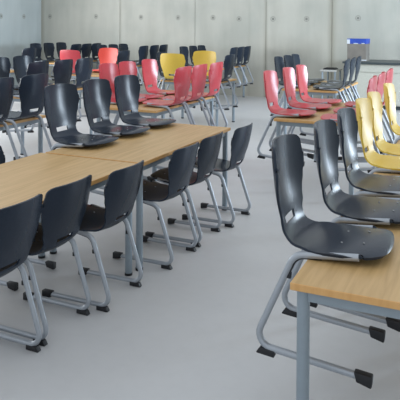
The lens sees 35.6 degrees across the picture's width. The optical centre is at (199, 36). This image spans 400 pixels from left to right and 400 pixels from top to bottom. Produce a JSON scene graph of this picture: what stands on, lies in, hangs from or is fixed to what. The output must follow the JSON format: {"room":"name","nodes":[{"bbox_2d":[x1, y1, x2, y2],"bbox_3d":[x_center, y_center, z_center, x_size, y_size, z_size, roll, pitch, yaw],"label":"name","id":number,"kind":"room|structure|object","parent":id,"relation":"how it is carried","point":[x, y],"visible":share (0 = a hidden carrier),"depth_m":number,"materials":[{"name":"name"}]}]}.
{"room":"school cafeteria","nodes":[
{"label":"school cafeteria","id":0,"kind":"room"},
{"bbox_2d":[0,0,40,85],"bbox_3d":[-6.248,-0.653,13.116,0.253,4.320,8.650,1,1,25],"label":"wall","id":1,"kind":"structure","parent":0,"point":[20,20],"depth_m":16.17,"materials":[{"name":"concrete"}]},
{"bbox_2d":[0,90,399,399],"bbox_3d":[-0.502,1.599,6.667,15.630,0.120,15.650,1,1,25],"label":"floor","id":2,"kind":"structure","parent":0,"point":[188,332],"depth_m":3.58,"materials":[{"name":"grey concrete"}]},
{"bbox_2d":[0,194,42,352],"bbox_3d":[-1.080,1.193,3.071,0.550,0.823,0.438,1,1,25],"label":"chair","id":3,"kind":"object","parent":2,"relation":"on","point":[19,222],"visible":1,"depth_m":3.02,"materials":[{"name":"black plastic"}]},
{"bbox_2d":[0,114,45,152],"bbox_3d":[-2.262,1.177,5.778,0.800,0.740,1.600,1,1,25],"label":"table","id":4,"kind":"object","parent":2,"relation":"on","point":[31,120],"visible":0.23,"depth_m":6.18,"materials":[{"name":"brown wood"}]},
{"bbox_2d":[0,77,18,159],"bbox_3d":[-1.958,0.821,5.591,0.547,0.918,0.428,1,1,25],"label":"chair","id":5,"kind":"object","parent":4,"relation":"attached to","point":[7,83],"visible":0.89,"depth_m":5.58,"materials":[{"name":"black plastic"}]},
{"bbox_2d":[0,73,51,159],"bbox_3d":[-1.754,0.814,6.036,0.547,0.918,0.428,1,1,25],"label":"chair","id":6,"kind":"object","parent":4,"relation":"attached to","point":[31,87],"visible":0.77,"depth_m":5.88,"materials":[{"name":"black plastic"}]},
{"bbox_2d":[0,146,55,290],"bbox_3d":[-1.301,1.171,4.163,0.550,0.823,0.438,1,1,25],"label":"chair","id":7,"kind":"object","parent":2,"relation":"on","point":[12,285],"visible":0.12,"depth_m":4.23,"materials":[{"name":"black plastic"}]},
{"bbox_2d":[0,175,91,345],"bbox_3d":[-0.901,1.186,3.474,0.550,0.823,0.438,1,1,25],"label":"chair","id":8,"kind":"object","parent":2,"relation":"on","point":[63,208],"visible":0.81,"depth_m":3.33,"materials":[{"name":"black plastic"}]},
{"bbox_2d":[13,87,92,154],"bbox_3d":[-2.269,1.120,8.762,0.800,0.740,1.600,1,1,25],"label":"table","id":9,"kind":"object","parent":2,"relation":"on","point":[80,89],"visible":0.13,"depth_m":7.92,"materials":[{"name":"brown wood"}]},
{"bbox_2d":[0,57,18,88],"bbox_3d":[-2.662,0.758,8.736,0.547,0.918,0.428,1,1,25],"label":"chair","id":10,"kind":"object","parent":9,"relation":"attached to","point":[5,65],"visible":0.32,"depth_m":8.93,"materials":[{"name":"black plastic"}]},
{"bbox_2d":[2,61,48,132],"bbox_3d":[-2.227,0.774,8.002,0.547,0.918,0.428,1,1,25],"label":"chair","id":11,"kind":"object","parent":9,"relation":"attached to","point":[40,67],"visible":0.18,"depth_m":7.83,"materials":[{"name":"black plastic"}]},
{"bbox_2d":[10,56,52,114],"bbox_3d":[-2.461,0.750,9.172,0.547,0.918,0.428,1,1,25],"label":"chair","id":12,"kind":"object","parent":9,"relation":"attached to","point":[20,63],"visible":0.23,"depth_m":9.25,"materials":[{"name":"black plastic"}]},
{"bbox_2d":[30,59,72,124],"bbox_3d":[-2.010,0.766,8.475,0.547,0.918,0.428,1,1,25],"label":"chair","id":13,"kind":"object","parent":9,"relation":"attached to","point":[62,69],"visible":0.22,"depth_m":8.32,"materials":[{"name":"black plastic"}]},
{"bbox_2d":[74,58,92,121],"bbox_3d":[-1.810,0.759,8.911,0.547,0.918,0.428,1,1,25],"label":"chair","id":14,"kind":"object","parent":9,"relation":"attached to","point":[83,66],"visible":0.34,"depth_m":8.74,"materials":[{"name":"black plastic"}]},
{"bbox_2d":[0,153,136,275],"bbox_3d":[-1.118,1.224,3.598,0.800,0.740,1.600,1,1,25],"label":"table","id":15,"kind":"object","parent":2,"relation":"on","point":[22,179],"visible":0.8,"depth_m":3.91,"materials":[{"name":"brown wood"}]},
{"bbox_2d":[48,60,97,83],"bbox_3d":[-3.276,0.989,15.439,0.800,0.740,1.600,1,1,25],"label":"table","id":16,"kind":"object","parent":2,"relation":"on","point":[51,63],"visible":0.05,"depth_m":15.78,"materials":[{"name":"brown wood"}]},
{"bbox_2d":[30,43,53,80],"bbox_3d":[-3.823,0.631,15.076,0.547,0.918,0.428,1,1,25],"label":"chair","id":17,"kind":"object","parent":16,"relation":"attached to","point":[37,46],"visible":0.47,"depth_m":15.22,"materials":[{"name":"black plastic"}]},
{"bbox_2d":[43,43,59,78],"bbox_3d":[-3.615,0.624,15.531,0.547,0.918,0.428,1,1,25],"label":"chair","id":18,"kind":"object","parent":16,"relation":"attached to","point":[49,48],"visible":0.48,"depth_m":15.65,"materials":[{"name":"black plastic"}]},
{"bbox_2d":[56,42,66,58],"bbox_3d":[-3.406,0.616,15.985,0.547,0.918,0.428,1,1,25],"label":"chair","id":19,"kind":"object","parent":16,"relation":"attached to","point":[59,45],"visible":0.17,"depth_m":16.08,"materials":[{"name":"black plastic"}]},
{"bbox_2d":[70,44,80,80],"bbox_3d":[-3.122,0.638,14.924,0.547,0.918,0.428,1,1,25],"label":"chair","id":20,"kind":"object","parent":16,"relation":"attached to","point":[77,47],"visible":0.15,"depth_m":14.75,"materials":[{"name":"black plastic"}]},
{"bbox_2d":[75,43,91,78],"bbox_3d":[-2.942,0.631,15.315,0.547,0.918,0.428,1,1,25],"label":"chair","id":21,"kind":"object","parent":16,"relation":"attached to","point":[86,48],"visible":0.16,"depth_m":15.15,"materials":[{"name":"black plastic"}]},
{"bbox_2d":[91,43,100,68],"bbox_3d":[-2.767,0.625,15.697,0.547,0.918,0.428,1,1,25],"label":"chair","id":22,"kind":"object","parent":16,"relation":"attached to","point":[94,45],"visible":0.35,"depth_m":15.52,"materials":[{"name":"black plastic"}]},
{"bbox_2d":[71,71,98,107],"bbox_3d":[-2.010,1.065,11.723,1.200,0.740,0.800,1,1,25],"label":"table","id":23,"kind":"object","parent":2,"relation":"on","point":[95,74],"visible":0.1,"depth_m":11.44,"materials":[{"name":"brown wood"}]},
{"bbox_2d":[60,50,82,99],"bbox_3d":[-2.272,0.708,11.454,0.462,0.935,0.556,1,1,25],"label":"chair","id":24,"kind":"object","parent":23,"relation":"attached to","point":[64,54],"visible":0.27,"depth_m":11.21,"materials":[{"name":"red plastic"}]},
{"bbox_2d":[92,48,117,70],"bbox_3d":[-1.882,0.699,12.043,0.462,0.935,0.558,1,1,25],"label":"chair","id":25,"kind":"object","parent":23,"relation":"attached to","point":[106,55],"visible":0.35,"depth_m":12.25,"materials":[{"name":"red plastic"}]},
{"bbox_2d":[117,50,129,68],"bbox_3d":[-1.559,0.712,11.425,0.547,0.918,0.428,1,1,25],"label":"chair","id":26,"kind":"object","parent":23,"relation":"attached to","point":[124,55],"visible":0.19,"depth_m":11.23,"materials":[{"name":"black plastic"}]},
{"bbox_2d":[42,160,143,311],"bbox_3d":[-0.638,1.180,3.856,0.550,0.823,0.438,1,1,24],"label":"chair","id":27,"kind":"object","parent":2,"relation":"on","point":[121,189],"visible":0.8,"depth_m":3.72,"materials":[{"name":"black plastic"}]},
{"bbox_2d":[46,123,230,270],"bbox_3d":[-0.421,1.200,5.063,0.800,0.740,1.600,1,1,25],"label":"table","id":28,"kind":"object","parent":2,"relation":"on","point":[155,146],"visible":0.48,"depth_m":4.69,"materials":[{"name":"brown wood"}]},
{"bbox_2d":[43,84,118,195],"bbox_3d":[-0.925,0.841,4.825,0.547,0.918,0.428,1,1,27],"label":"chair","id":29,"kind":"object","parent":28,"relation":"attached to","point":[61,101],"visible":0.82,"depth_m":4.90,"materials":[{"name":"black plastic"}]},
{"bbox_2d":[82,79,149,189],"bbox_3d":[-0.713,0.833,5.283,0.546,0.918,0.428,1,1,24],"label":"chair","id":30,"kind":"object","parent":28,"relation":"attached to","point":[97,93],"visible":0.74,"depth_m":5.36,"materials":[{"name":"black plastic"}]},
{"bbox_2d":[114,75,175,180],"bbox_3d":[-0.512,0.826,5.724,0.547,0.918,0.428,1,1,27],"label":"chair","id":31,"kind":"object","parent":28,"relation":"attached to","point":[127,87],"visible":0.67,"depth_m":5.81,"materials":[{"name":"black plastic"}]},
{"bbox_2d":[96,94,214,132],"bbox_3d":[-0.497,1.152,7.587,0.800,0.740,1.620,1,1,25],"label":"table","id":32,"kind":"object","parent":2,"relation":"on","point":[143,109],"visible":0.14,"depth_m":7.01,"materials":[{"name":"brown wood"}]},
{"bbox_2d":[94,63,146,132],"bbox_3d":[-0.914,0.793,7.330,0.548,0.938,0.428,1,1,25],"label":"chair","id":33,"kind":"object","parent":32,"relation":"attached to","point":[109,71],"visible":0.27,"depth_m":7.47,"materials":[{"name":"red plastic"}]},
{"bbox_2d":[115,61,163,124],"bbox_3d":[-0.735,0.787,7.720,0.548,0.938,0.428,1,1,25],"label":"chair","id":34,"kind":"object","parent":32,"relation":"attached to","point":[125,67],"visible":0.41,"depth_m":7.82,"materials":[{"name":"red plastic"}]},
{"bbox_2d":[142,59,174,117],"bbox_3d":[-0.501,0.778,8.229,0.548,0.938,0.428,1,1,25],"label":"chair","id":35,"kind":"object","parent":32,"relation":"attached to","point":[149,66],"visible":0.57,"depth_m":8.33,"materials":[{"name":"red plastic"}]},
{"bbox_2d":[142,66,192,124],"bbox_3d":[-0.361,0.801,7.069,0.548,0.938,0.428,1,1,25],"label":"chair","id":36,"kind":"object","parent":32,"relation":"attached to","point":[182,77],"visible":0.84,"depth_m":6.92,"materials":[{"name":"red plastic"}]},
{"bbox_2d":[161,64,210,125],"bbox_3d":[-0.177,0.794,7.469,0.548,0.938,0.428,1,1,25],"label":"chair","id":37,"kind":"object","parent":32,"relation":"attached to","point":[199,72],"visible":0.71,"depth_m":7.31,"materials":[{"name":"red plastic"}]},
{"bbox_2d":[188,62,227,126],"bbox_3d":[0.031,0.787,7.923,0.548,0.938,0.428,1,1,25],"label":"chair","id":38,"kind":"object","parent":32,"relation":"attached to","point":[216,69],"visible":0.66,"depth_m":7.75,"materials":[{"name":"red plastic"}]},
{"bbox_2d":[113,142,198,269],"bbox_3d":[-0.292,1.170,4.490,0.550,0.823,0.437,1,1,25],"label":"chair","id":39,"kind":"object","parent":2,"relation":"on","point":[181,165],"visible":0.92,"depth_m":4.35,"materials":[{"name":"black plastic"}]},
{"bbox_2d":[145,131,222,246],"bbox_3d":[-0.099,1.163,4.921,0.550,0.823,0.438,1,1,25],"label":"chair","id":40,"kind":"object","parent":2,"relation":"on","point":[209,149],"visible":0.8,"depth_m":4.78,"materials":[{"name":"black plastic"}]},
{"bbox_2d":[160,78,236,125],"bbox_3d":[-0.019,1.098,10.536,1.050,0.740,0.800,1,1,25],"label":"table","id":41,"kind":"object","parent":2,"relation":"on","point":[168,81],"visible":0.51,"depth_m":10.38,"materials":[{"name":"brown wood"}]},
{"bbox_2d":[157,52,173,89],"bbox_3d":[-0.472,0.732,10.679,0.547,0.918,0.428,1,1,25],"label":"chair","id":42,"kind":"object","parent":41,"relation":"attached to","point":[158,53],"visible":0.22,"depth_m":10.68,"materials":[{"name":"black plastic"}]},
{"bbox_2d":[160,53,194,107],"bbox_3d":[-0.367,0.740,10.306,0.462,0.935,0.556,1,1,25],"label":"chair","id":43,"kind":"object","parent":41,"relation":"attached to","point":[170,62],"visible":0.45,"depth_m":10.10,"materials":[{"name":"yellow plastic"}]},
{"bbox_2d":[193,51,215,106],"bbox_3d":[-0.005,0.730,10.908,0.462,0.935,0.558,1,1,25],"label":"chair","id":44,"kind":"object","parent":41,"relation":"attached to","point":[199,57],"visible":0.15,"depth_m":11.11,"materials":[{"name":"yellow plastic"}]},
{"bbox_2d":[201,54,237,110],"bbox_3d":[0.301,0.746,10.132,0.547,0.918,0.428,1,1,25],"label":"chair","id":45,"kind":"object","parent":41,"relation":"attached to","point":[229,59],"visible":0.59,"depth_m":9.97,"materials":[{"name":"black plastic"}]},
{"bbox_2d":[182,123,252,227],"bbox_3d":[0.174,1.155,5.374,0.550,0.823,0.438,1,1,25],"label":"chair","id":46,"kind":"object","parent":2,"relation":"on","point":[240,140],"visible":0.73,"depth_m":5.22,"materials":[{"name":"black plastic"}]},
{"bbox_2d":[192,65,244,98],"bbox_3d":[0.360,1.038,13.772,0.800,0.740,1.600,1,1,25],"label":"table","id":47,"kind":"object","parent":2,"relation":"on","point":[243,66],"visible":0.19,"depth_m":14.29,"materials":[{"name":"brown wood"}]},
{"bbox_2d":[179,46,204,88],"bbox_3d":[-0.179,0.681,13.427,0.547,0.918,0.428,1,1,25],"label":"chair","id":48,"kind":"object","parent":47,"relation":"attached to","point":[184,50],"visible":0.34,"depth_m":13.59,"materials":[{"name":"black plastic"}]},
{"bbox_2d":[189,46,206,87],"bbox_3d":[0.021,0.674,13.864,0.547,0.918,0.428,1,1,25],"label":"chair","id":49,"kind":"object","parent":47,"relation":"attached to","point":[192,49],"visible":0.2,"depth_m":13.95,"materials":[{"name":"black plastic"}]},
{"bbox_2d":[198,45,205,50],"bbox_3d":[0.209,0.667,14.272,0.547,0.918,0.428,1,1,25],"label":"chair","id":50,"kind":"object","parent":47,"relation":"attached to","point":[200,47],"visible":0.12,"depth_m":14.44,"materials":[{"name":"black plastic"}]},
{"bbox_2d":[220,47,240,88],"bbox_3d":[0.547,0.686,13.330,0.547,0.918,0.428,1,1,25],"label":"chair","id":51,"kind":"object","parent":47,"relation":"attached to","point":[234,50],"visible":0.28,"depth_m":13.23,"materials":[{"name":"black plastic"}]},
{"bbox_2d":[223,46,246,86],"bbox_3d":[0.718,0.680,13.702,0.547,0.918,0.428,1,1,25],"label":"chair","id":52,"kind":"object","parent":47,"relation":"attached to","point":[240,54],"visible":0.64,"depth_m":13.56,"materials":[{"name":"black plastic"}]},
{"bbox_2d":[227,46,252,85],"bbox_3d":[0.889,0.674,14.075,0.547,0.918,0.428,1,1,25],"label":"chair","id":53,"kind":"object","parent":47,"relation":"attached to","point":[247,51],"visible":0.7,"depth_m":13.93,"materials":[{"name":"black plastic"}]},
{"bbox_2d":[282,81,357,134],"bbox_3d":[1.882,1.125,9.609,0.800,0.740,1.600,1,1,25],"label":"table","id":54,"kind":"object","parent":2,"relation":"on","point":[311,91],"visible":0.18,"depth_m":9.03,"materials":[{"name":"brown wood"}]},
{"bbox_2d":[270,56,310,115],"bbox_3d":[1.364,0.767,9.309,0.547,0.918,0.428,1,1,25],"label":"chair","id":55,"kind":"object","parent":54,"relation":"attached to","point":[278,61],"visible":0.44,"depth_m":9.44,"materials":[{"name":"black plastic"}]},
{"bbox_2d":[280,55,317,108],"bbox_3d":[1.564,0.760,9.746,0.547,0.918,0.428,1,1,25],"label":"chair","id":56,"kind":"object","parent":54,"relation":"attached to","point":[288,61],"visible":0.33,"depth_m":9.91,"materials":[{"name":"black plastic"}]},
{"bbox_2d":[288,54,324,105],"bbox_3d":[1.744,0.753,10.137,0.547,0.918,0.428,1,1,25],"label":"chair","id":57,"kind":"object","parent":54,"relation":"attached to","point":[296,59],"visible":0.39,"depth_m":10.25,"materials":[{"name":"black plastic"}]},
{"bbox_2d":[313,59,349,102],"bbox_3d":[1.898,0.776,8.960,0.546,0.918,0.428,1,1,17],"label":"chair","id":58,"kind":"object","parent":54,"relation":"attached to","point":[347,62],"visible":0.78,"depth_m":8.79,"materials":[{"name":"black plastic"}]},
{"bbox_2d":[320,57,355,100],"bbox_3d":[2.078,0.770,9.351,0.546,0.918,0.428,1,1,17],"label":"chair","id":59,"kind":"object","parent":54,"relation":"attached to","point":[353,60],"visible":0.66,"depth_m":9.19,"materials":[{"name":"black plastic"}]},
{"bbox_2d":[327,56,360,98],"bbox_3d":[2.261,0.763,9.751,0.546,0.918,0.428,1,1,17],"label":"chair","id":60,"kind":"object","parent":54,"relation":"attached to","point":[358,60],"visible":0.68,"depth_m":9.58,"materials":[{"name":"black plastic"}]},
{"bbox_2d":[274,102,378,194],"bbox_3d":[1.424,1.177,6.739,0.800,0.740,1.600,1,1,25],"label":"table","id":61,"kind":"object","parent":2,"relation":"on","point":[301,121],"visible":0.16,"depth_m":6.17,"materials":[{"name":"brown wood"}]},
{"bbox_2d":[257,70,316,166],"bbox_3d":[0.907,0.820,6.395,0.547,0.918,0.428,1,1,25],"label":"chair","id":62,"kind":"object","parent":61,"relation":"attached to","point":[270,77],"visible":0.94,"depth_m":6.45,"materials":[{"name":"red plastic"}]},
{"bbox_2d":[281,67,331,152],"bbox_3d":[1.172,0.812,6.901,0.547,0.918,0.428,1,1,25],"label":"chair","id":63,"kind":"object","parent":61,"relation":"attached to","point":[289,77],"visible":0.74,"depth_m":7.00,"materials":[{"name":"red plastic"}]},
{"bbox_2d":[291,65,341,142],"bbox_3d":[1.389,0.804,7.362,0.547,0.918,0.428,1,1,25],"label":"chair","id":64,"kind":"object","parent":61,"relation":"attached to","point":[301,70],"visible":0.66,"depth_m":7.46,"materials":[{"name":"red plastic"}]},
{"bbox_2d":[320,75,379,172],"bbox_3d":[1.435,0.831,5.974,0.546,0.918,0.428,1,1,20],"label":"chair","id":65,"kind":"object","parent":61,"relation":"attached to","point":[372,86],"visible":0.27,"depth_m":5.83,"materials":[{"name":"red plastic"}]},
{"bbox_2d":[333,72,386,159],"bbox_3d":[1.661,0.823,6.465,0.546,0.918,0.428,1,1,20],"label":"chair","id":66,"kind":"object","parent":61,"relation":"attached to","point":[382,77],"visible":0.2,"depth_m":6.29,"materials":[{"name":"red plastic"}]},
{"bbox_2d":[344,68,394,149],"bbox_3d":[1.898,0.814,6.982,0.546,0.918,0.428,1,1,20],"label":"chair","id":67,"kind":"object","parent":61,"relation":"attached to","point":[389,75],"visible":0.41,"depth_m":6.83,"materials":[{"name":"red plastic"}]},
{"bbox_2d":[320,68,341,98],"bbox_3d":[2.751,1.061,13.060,0.340,0.745,0.600,1,1,25],"label":"side table","id":68,"kind":"object","parent":2,"relation":"on","point":[338,69],"visible":0.52,"depth_m":12.88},
{"bbox_2d":[323,67,337,69],"bbox_3d":[2.726,0.673,12.994,0.260,0.032,0.270,1,1,25],"label":"folder","id":69,"kind":"object","parent":68,"relation":"on","point":[326,68],"visible":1,"depth_m":12.91,"materials":[{"name":"black plastic"}]},
{"bbox_2d":[290,190,399,399],"bbox_3d":[1.019,1.250,2.811,0.800,0.740,1.600,1,1,25],"label":"table","id":70,"kind":"object","parent":2,"relation":"on","point":[366,286],"visible":0.67,"depth_m":2.25,"materials":[{"name":"brown wood"}]},
{"bbox_2d":[256,134,393,388],"bbox_3d":[0.546,0.889,2.628,0.519,0.895,0.428,1,1,23],"label":"chair","id":71,"kind":"object","parent":70,"relation":"attached to","point":[317,240],"visible":0.98,"depth_m":2.61,"materials":[{"name":"black plastic"}]},
{"bbox_2d":[310,119,399,331],"bbox_3d":[0.802,0.882,3.067,0.520,0.895,0.428,1,1,25],"label":"chair","id":72,"kind":"object","parent":70,"relation":"attached to","point":[354,209],"visible":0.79,"depth_m":3.06,"materials":[{"name":"black plastic"}]},
{"bbox_2d":[337,108,399,196],"bbox_3d":[1.019,0.875,3.528,0.520,0.895,0.428,1,1,25],"label":"chair","id":73,"kind":"object","parent":70,"relation":"attached to","point":[373,185],"visible":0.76,"depth_m":3.59,"materials":[{"name":"black plastic"}]},
{"bbox_2d":[342,60,399,109],"bbox_3d":[5.178,0.997,12.066,4.620,0.935,1.020,1,1,25],"label":"cabinet","id":74,"kind":"object","parent":2,"relation":"on","point":[368,69],"depth_m":12.38,"materials":[{"name":"white wood"}]},
{"bbox_2d":[347,38,369,61],"bbox_3d":[3.257,0.278,12.791,0.394,0.455,0.371,1,1,27],"label":"carton","id":75,"kind":"object","parent":74,"relation":"on","point":[356,47],"visible":0.9,"depth_m":12.64,"materials":[{"name":"grey cardboard"}]},
{"bbox_2d":[342,60,399,64],"bbox_3d":[5.181,0.550,12.058,4.620,0.040,1.020,1,1,25],"label":"countertop","id":76,"kind":"structure","parent":74,"relation":"on","point":[380,62],"depth_m":12.35,"materials":[{"name":"black stone"}]},
{"bbox_2d":[373,140,399,175],"bbox_3d":[1.744,1.224,4.392,0.800,0.740,1.600,1,1,25],"label":"table","id":77,"kind":"object","parent":2,"relation":"on","point":[398,142],"visible":0.02,"depth_m":3.90,"materials":[{"name":"brown wood"}]},
{"bbox_2d":[356,98,399,173],"bbox_3d":[1.265,0.866,4.075,0.527,0.888,0.428,1,1,25],"label":"chair","id":78,"kind":"object","parent":77,"relation":"attached to","point":[364,112],"visible":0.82,"depth_m":4.17,"materials":[{"name":"yellow plastic"}]},
{"bbox_2d":[367,91,399,155],"bbox_3d":[1.453,0.859,4.484,0.527,0.888,0.428,1,1,25],"label":"chair","id":79,"kind":"object","parent":77,"relation":"attached to","point":[381,144],"visible":0.54,"depth_m":4.63,"materials":[{"name":"yellow plastic"}]},
{"bbox_2d":[383,83,399,143],"bbox_3d":[1.778,0.847,5.193,0.527,0.888,0.428,1,1,25],"label":"chair","id":80,"kind":"object","parent":77,"relation":"attached to","point":[389,89],"visible":0.69,"depth_m":5.33,"materials":[{"name":"yellow plastic"}]},
{"bbox_3d":[-1.522,1.013,14.634,0.800,0.740,1.600,1,1,25],"label":"table","id":81,"kind":"object","parent":2,"relation":"on","visible":0},
{"bbox_2d":[97,45,117,68],"bbox_3d":[-2.077,0.656,14.254,0.547,0.918,0.428,1,1,25],"label":"chair","id":82,"kind":"object","parent":81,"relation":"attached to","point":[98,46],"visible":0.1,"depth_m":14.30,"materials":[{"name":"black plastic"}]},
{"bbox_2d":[108,44,118,50],"bbox_3d":[-1.881,0.649,14.681,0.547,0.918,0.428,1,1,25],"label":"chair","id":83,"kind":"object","parent":81,"relation":"attached to","point":[109,45],"visible":0.15,"depth_m":14.84,"materials":[{"name":"black plastic"}]},
{"bbox_2d":[119,44,140,80],"bbox_3d":[-1.694,0.642,15.090,0.547,0.918,0.428,1,1,25],"label":"chair","id":84,"kind":"object","parent":81,"relation":"attached to","point":[122,47],"visible":0.35,"depth_m":15.20,"materials":[{"name":"black plastic"}]},
{"bbox_2d":[136,46,147,85],"bbox_3d":[-1.430,0.664,13.983,0.547,0.918,0.428,1,1,25],"label":"chair","id":85,"kind":"object","parent":81,"relation":"attached to","point":[143,50],"visible":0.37,"depth_m":13.79,"materials":[{"name":"black plastic"}]},
{"bbox_2d":[135,45,160,82],"bbox_3d":[-1.221,0.657,14.438,0.547,0.918,0.428,1,1,25],"label":"chair","id":86,"kind":"object","parent":81,"relation":"attached to","point":[154,49],"visible":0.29,"depth_m":14.29,"materials":[{"name":"black plastic"}]},
{"bbox_2d":[157,44,167,79],"bbox_3d":[-1.034,0.650,14.847,0.547,0.918,0.428,1,1,25],"label":"chair","id":87,"kind":"object","parent":81,"relation":"attached to","point":[163,48],"visible":0.2,"depth_m":14.66,"materials":[{"name":"black plastic"}]},
{"bbox_3d":[-3.987,1.038,12.630,1.050,0.740,0.800,1,1,25],"label":"table","id":88,"kind":"object","parent":2,"relation":"on","visible":0},
{"bbox_2d":[10,48,35,69],"bbox_3d":[-3.552,0.683,12.427,0.547,0.918,0.428,1,1,25],"label":"chair","id":89,"kind":"object","parent":88,"relation":"attached to","point":[31,52],"visible":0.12,"depth_m":12.29,"materials":[{"name":"black plastic"}]},
{"bbox_2d":[41,0,399,98],"bbox_3d":[2.823,-0.621,13.850,15.630,4.320,0.253,1,1,25],"label":"wall","id":90,"kind":"structure","parent":0,"point":[318,31],"depth_m":14.57,"materials":[{"name":"concrete"}]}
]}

